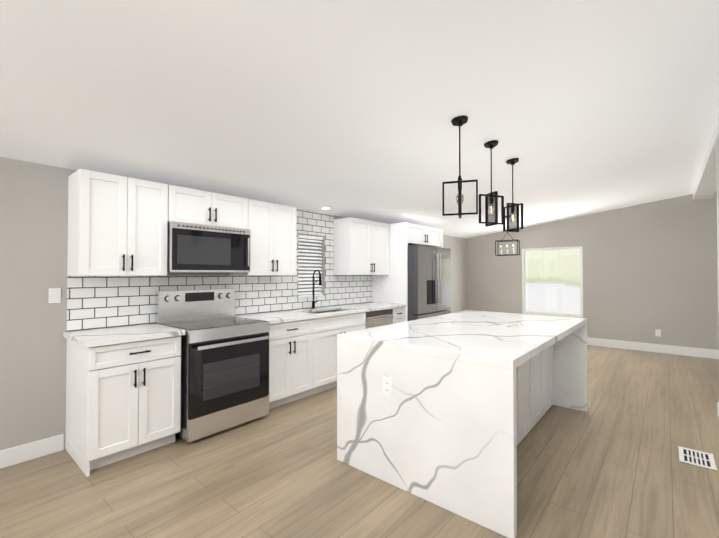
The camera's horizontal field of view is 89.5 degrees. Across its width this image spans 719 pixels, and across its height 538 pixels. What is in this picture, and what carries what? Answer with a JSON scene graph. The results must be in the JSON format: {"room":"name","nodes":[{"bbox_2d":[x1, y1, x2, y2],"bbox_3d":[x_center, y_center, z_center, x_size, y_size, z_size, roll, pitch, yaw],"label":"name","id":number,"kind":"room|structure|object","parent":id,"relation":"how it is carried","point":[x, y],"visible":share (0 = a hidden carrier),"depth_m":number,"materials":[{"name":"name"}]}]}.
{"room":"kitchen","nodes":[
{"label":"kitchen","id":0,"kind":"room"},
{"bbox_2d":[0,157,467,450],"bbox_3d":[-1.100,-0.221,4.376,0.140,3.300,11.350,-1,-1,40],"label":"wall","id":1,"kind":"structure","parent":0,"point":[33,196],"depth_m":2.70,"materials":[{"name":"paint"}]},
{"bbox_2d":[0,434,63,468],"bbox_3d":[-3.454,1.327,1.446,0.014,0.125,3.588,-1,-1,40],"label":"baseboard","id":2,"kind":"structure","parent":1,"relation":"attached to","point":[28,451],"depth_m":2.67,"materials":[{"name":"white wood"}]},
{"bbox_2d":[48,288,60,302],"bbox_3d":[-2.338,0.207,2.784,0.011,0.116,0.072,-1,-1,40],"label":"switch plate","id":3,"kind":"object","parent":1,"relation":"attached to","point":[54,295],"visible":1,"depth_m":2.78,"materials":[{"name":"white plastic"}]},
{"bbox_2d":[67,169,170,275],"bbox_3d":[-1.963,-0.333,2.972,0.346,0.782,0.610,-1,-1,40],"label":"upper cabinet","id":4,"kind":"object","parent":1,"relation":"attached to","point":[117,225],"depth_m":2.82,"materials":[{"name":"white wood"}]},
{"bbox_2d":[171,185,250,232],"bbox_3d":[-1.515,-0.558,3.507,0.346,0.319,0.770,-1,-1,40],"label":"upper cabinet","id":5,"kind":"object","parent":1,"relation":"attached to","point":[188,205],"depth_m":3.37,"materials":[{"name":"white wood"}]},
{"bbox_2d":[167,221,249,271],"bbox_3d":[-1.479,-0.180,3.471,0.441,0.430,0.766,-1,-1,40],"label":"microwave","id":6,"kind":"object","parent":5,"relation":"attached to","point":[191,247],"visible":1,"depth_m":3.30,"materials":[{"name":"silver metal"}]},
{"bbox_2d":[67,209,371,330],"bbox_3d":[-1.045,-0.129,4.322,0.010,1.281,3.862,-1,-1,40],"label":"tile backsplash","id":7,"kind":"structure","parent":1,"relation":"attached to","point":[95,302],"depth_m":3.83,"materials":[{"name":"white tile"}]},
{"bbox_2d":[230,199,295,274],"bbox_3d":[-1.060,-0.319,4.042,0.346,0.782,0.630,-1,-1,40],"label":"upper cabinet","id":8,"kind":"object","parent":1,"relation":"attached to","point":[273,226],"depth_m":3.91,"materials":[{"name":"white wood"}]},
{"bbox_2d":[298,233,324,297],"bbox_3d":[-0.687,-0.037,4.862,0.140,0.825,0.490,-1,-1,40],"label":"window blinds","id":9,"kind":"object","parent":1,"relation":"attached to","point":[311,254],"visible":0.6,"depth_m":4.91,"materials":[{"name":"grey plastic"}]},
{"bbox_2d":[334,217,390,276],"bbox_3d":[0.046,-0.301,5.353,0.346,0.782,0.880,-1,-1,40],"label":"upper cabinet","id":10,"kind":"object","parent":1,"relation":"attached to","point":[361,246],"depth_m":5.10,"materials":[{"name":"white wood"}]},
{"bbox_2d":[391,222,442,248],"bbox_3d":[0.814,-0.531,6.042,0.636,0.304,1.090,-1,-1,40],"label":"upper cabinet","id":11,"kind":"object","parent":1,"relation":"attached to","point":[404,234],"depth_m":5.59,"materials":[{"name":"white wood"}]},
{"bbox_2d":[0,345,718,537],"bbox_3d":[2.087,1.452,1.663,8.500,0.120,11.370,-1,-1,40],"label":"floor","id":12,"kind":"structure","parent":0,"point":[607,464],"depth_m":2.38,"materials":[{"name":"brown wood"}]},
{"bbox_2d":[65,336,180,476],"bbox_3d":[-1.860,0.971,2.867,0.616,0.874,0.610,-1,-1,40],"label":"base cabinet","id":13,"kind":"object","parent":12,"relation":"on","point":[123,400],"depth_m":2.64,"materials":[{"name":"white wood"}]},
{"bbox_2d":[155,288,269,441],"bbox_3d":[-1.343,0.810,3.369,0.744,1.210,0.760,-1,-1,40],"label":"range","id":14,"kind":"object","parent":12,"relation":"on","point":[224,355],"visible":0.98,"depth_m":3.19,"materials":[{"name":"silver metal"}]},
{"bbox_2d":[268,318,316,408],"bbox_3d":[-0.925,0.986,3.975,0.616,0.874,0.668,-1,-1,40],"label":"base cabinet","id":15,"kind":"object","parent":12,"relation":"on","point":[292,345],"depth_m":3.77,"materials":[{"name":"white wood"}]},
{"bbox_2d":[365,309,393,328],"bbox_3d":[0.069,1.003,5.100,0.651,0.872,0.604,-1,-1,40],"label":"dishwasher","id":16,"kind":"object","parent":12,"relation":"on","point":[378,318],"visible":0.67,"depth_m":4.90,"materials":[{"name":"grey metal"}]},
{"bbox_2d":[357,307,403,329],"bbox_3d":[0.336,1.007,5.470,0.616,0.874,0.300,-1,-1,40],"label":"base cabinet","id":17,"kind":"object","parent":12,"relation":"on","point":[398,313],"depth_m":5.17,"materials":[{"name":"white wood"}]},
{"bbox_2d":[63,302,405,347],"bbox_3d":[-0.809,0.529,4.100,0.642,0.040,3.884,-1,-1,40],"label":"countertop","id":18,"kind":"structure","parent":17,"relation":"on","point":[88,338],"depth_m":3.05,"materials":[{"name":"stone"}]},
{"bbox_2d":[311,270,321,308],"bbox_3d":[-0.533,0.266,4.695,0.172,0.500,0.116,-1,-1,40],"label":"faucet","id":19,"kind":"object","parent":18,"relation":"on","point":[313,301],"visible":1,"depth_m":4.69,"materials":[{"name":"black metal"}]},
{"bbox_2d":[408,245,450,320],"bbox_3d":[0.917,0.555,5.941,0.852,1.790,1.070,-1,-1,40],"label":"refrigerator","id":20,"kind":"object","parent":12,"relation":"on","point":[429,281],"visible":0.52,"depth_m":5.54,"materials":[{"name":"grey metal"}]},
{"bbox_2d":[337,310,587,537],"bbox_3d":[1.056,0.951,3.153,1.257,0.922,2.307,-1,-1,40],"label":"kitchen island","id":21,"kind":"object","parent":12,"relation":"on","point":[451,422],"visible":1,"depth_m":2.30,"materials":[{"name":"stone"}]},
{"bbox_2d":[383,377,391,396],"bbox_3d":[0.182,0.772,2.378,0.072,0.116,0.008,-1,-1,40],"label":"outlet","id":22,"kind":"object","parent":21,"relation":"attached to","point":[387,386],"visible":1,"depth_m":2.37,"materials":[{"name":"white plastic"}]},
{"bbox_2d":[678,446,716,470],"bbox_3d":[2.500,1.403,2.693,0.195,0.006,0.295,-1,-1,40],"label":"floor vent","id":23,"kind":"object","parent":12,"relation":"in","point":[697,458],"visible":1,"depth_m":2.68,"materials":[{"name":"white metal"}]},
{"bbox_2d":[0,0,718,238],"bbox_3d":[2.087,-1.113,1.698,8.500,0.660,11.370,-1,-1,40],"label":"ceiling","id":24,"kind":"structure","parent":0,"point":[354,108],"depth_m":2.28,"materials":[{"name":"paint"}]},
{"bbox_2d":[320,206,331,209],"bbox_3d":[-0.436,-0.785,4.720,0.150,0.025,0.150,-1,-1,40],"label":"recessed light","id":25,"kind":"object","parent":24,"relation":"in","point":[325,208],"visible":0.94,"depth_m":4.70,"materials":[{"name":"white"}]},
{"bbox_2d":[442,115,477,217],"bbox_3d":[0.738,-0.742,2.668,0.238,0.725,0.137,-1,-1,40],"label":"pendant light","id":26,"kind":"object","parent":24,"relation":"hanging from","point":[459,121],"visible":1,"depth_m":2.65,"materials":[{"name":"black metal"}]},
{"bbox_2d":[479,140,503,226],"bbox_3d":[1.144,-0.735,3.150,0.146,0.725,0.225,-1,-1,40],"label":"pendant light","id":27,"kind":"object","parent":24,"relation":"hanging from","point":[491,208],"visible":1,"depth_m":3.13,"materials":[{"name":"black metal"}]},
{"bbox_2d":[495,216,519,255],"bbox_3d":[2.602,-0.582,6.380,0.372,0.698,0.212,0,-1,32],"label":"pendant chandelier","id":28,"kind":"object","parent":24,"relation":"hanging from","point":[507,247],"visible":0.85,"depth_m":6.36,"materials":[{"name":"black metal"}]},
{"bbox_2d":[503,158,522,231],"bbox_3d":[1.530,-0.728,3.622,0.228,0.723,0.139,-1,-1,40],"label":"pendant light","id":29,"kind":"object","parent":24,"relation":"hanging from","point":[512,217],"visible":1,"depth_m":3.61,"materials":[{"name":"black metal"}]},
{"bbox_2d":[693,118,718,199],"bbox_3d":[2.056,-1.268,1.726,0.230,0.150,11.070,-1,-1,40],"label":"ceiling beam","id":30,"kind":"structure","parent":24,"relation":"attached to","point":[706,186],"depth_m":4.55,"materials":[{"name":"white paint"}]},
{"bbox_2d":[468,194,715,349],"bbox_3d":[5.694,-0.200,5.977,8.160,3.300,0.140,-1,-1,40],"label":"wall","id":31,"kind":"structure","parent":0,"point":[649,268],"depth_m":6.53,"materials":[{"name":"paint"}]},
{"bbox_2d":[522,246,582,316],"bbox_3d":[3.927,0.260,7.428,1.120,1.380,0.091,-1,-1,40],"label":"window","id":32,"kind":"structure","parent":31,"relation":"in","point":[524,311],"depth_m":7.39,"materials":[{"name":"white"}]},
{"bbox_2d":[587,337,718,358],"bbox_3d":[5.652,1.377,5.890,8.200,0.145,0.014,-1,-1,40],"label":"baseboard","id":33,"kind":"structure","parent":31,"relation":"attached to","point":[668,349],"depth_m":6.30,"materials":[{"name":"white wood"}]},
{"bbox_2d":[655,329,660,336],"bbox_3d":[5.180,1.115,6.295,0.072,0.116,0.008,-1,-1,40],"label":"electrical outlet","id":34,"kind":"object","parent":31,"relation":"attached to","point":[657,332],"visible":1,"depth_m":6.30,"materials":[{"name":"white plastic"}]},
{"bbox_2d":[712,142,718,349],"bbox_3d":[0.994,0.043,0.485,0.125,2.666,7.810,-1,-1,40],"label":"wall","id":35,"kind":"structure","parent":0,"point":[715,200],"depth_m":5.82,"materials":[{"name":"paint"}]},
{"label":"outside","id":36,"kind":"structure","parent":0,"visible":0},
{"bbox_2d":[525,249,580,314],"bbox_3d":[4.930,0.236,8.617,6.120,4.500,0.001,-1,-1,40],"label":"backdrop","id":37,"kind":"structure","parent":36,"point":[533,273],"depth_m":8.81,"materials":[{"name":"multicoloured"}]}
]}

